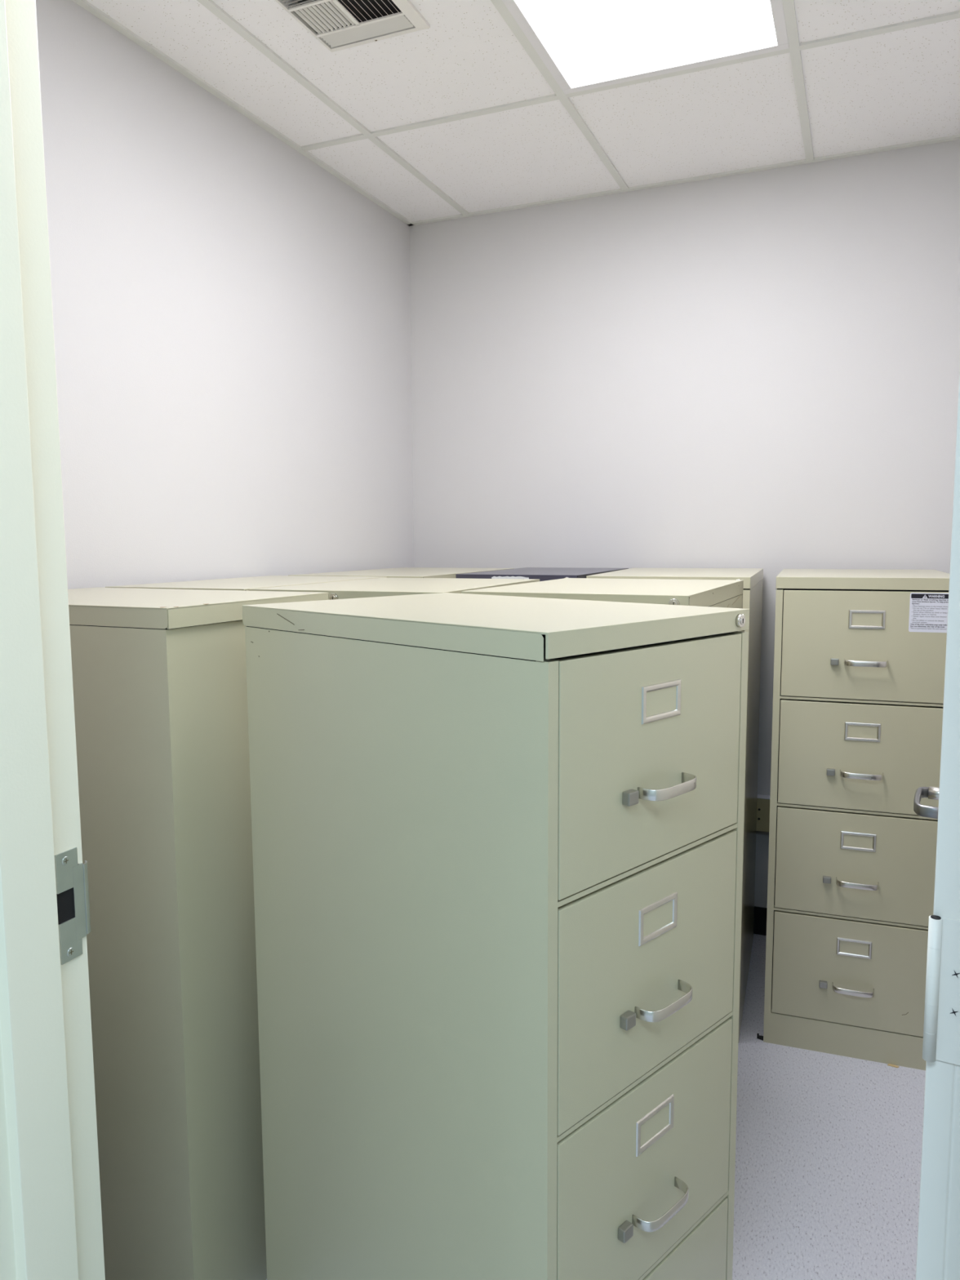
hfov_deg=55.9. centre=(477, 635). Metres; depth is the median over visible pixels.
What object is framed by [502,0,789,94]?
ceiling light
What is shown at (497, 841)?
filing cabinet
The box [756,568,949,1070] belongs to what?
filing cabinet
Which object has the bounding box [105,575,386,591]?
filing cabinet
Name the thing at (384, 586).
filing cabinet
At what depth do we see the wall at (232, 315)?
2.50 m
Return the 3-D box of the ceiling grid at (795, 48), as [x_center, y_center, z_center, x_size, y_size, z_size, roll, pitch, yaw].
[0.234,-1.439,1.968,2.180,0.007,2.505,2,7,23]
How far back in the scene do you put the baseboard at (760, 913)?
3.26 m
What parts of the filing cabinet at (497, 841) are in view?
drawer, drawer, drawer, handle, handle, handle, drawer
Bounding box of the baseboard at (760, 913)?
[753,906,767,935]
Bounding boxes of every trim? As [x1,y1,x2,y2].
[0,0,105,1279]
[71,0,959,226]
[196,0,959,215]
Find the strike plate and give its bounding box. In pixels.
[54,847,90,964]
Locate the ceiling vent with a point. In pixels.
(347, 24)
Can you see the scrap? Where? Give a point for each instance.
(889, 1064)
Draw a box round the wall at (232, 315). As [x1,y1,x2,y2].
[35,0,413,589]
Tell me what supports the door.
on the floor
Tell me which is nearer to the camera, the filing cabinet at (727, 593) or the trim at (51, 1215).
the trim at (51, 1215)
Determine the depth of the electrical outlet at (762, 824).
3.19 m
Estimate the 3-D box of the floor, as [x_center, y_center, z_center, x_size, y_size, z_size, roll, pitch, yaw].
[0.605,1.407,0.605,4.320,0.080,5.520,2,7,23]
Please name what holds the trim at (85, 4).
attached to the wall at (232, 315)
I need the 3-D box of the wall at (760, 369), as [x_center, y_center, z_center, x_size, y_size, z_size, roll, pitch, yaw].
[0.762,-0.378,3.292,2.400,2.900,0.120,2,7,23]
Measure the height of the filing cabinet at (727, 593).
1.321 m
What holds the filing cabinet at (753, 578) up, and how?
on the floor
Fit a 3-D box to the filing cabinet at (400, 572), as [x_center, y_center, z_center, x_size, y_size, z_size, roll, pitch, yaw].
[-0.226,0.442,3.112,0.462,1.321,0.798,2,7,23]
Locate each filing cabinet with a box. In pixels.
[67,586,328,1279]
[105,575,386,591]
[242,592,749,1279]
[248,577,539,599]
[288,567,514,577]
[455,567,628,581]
[461,577,743,608]
[586,568,763,1043]
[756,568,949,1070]
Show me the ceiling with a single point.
(900, 86)
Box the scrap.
[887,1063,899,1067]
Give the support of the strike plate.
attached to the trim at (51, 1215)
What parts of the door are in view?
lever, lever handle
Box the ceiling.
[86,0,959,222]
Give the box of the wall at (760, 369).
[409,139,959,907]
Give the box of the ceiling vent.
[275,0,430,52]
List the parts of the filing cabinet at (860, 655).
drawer, handle, drawer, handle, drawer, handle, drawer, handle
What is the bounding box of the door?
[913,368,959,1279]
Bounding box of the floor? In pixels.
[266,933,925,1279]

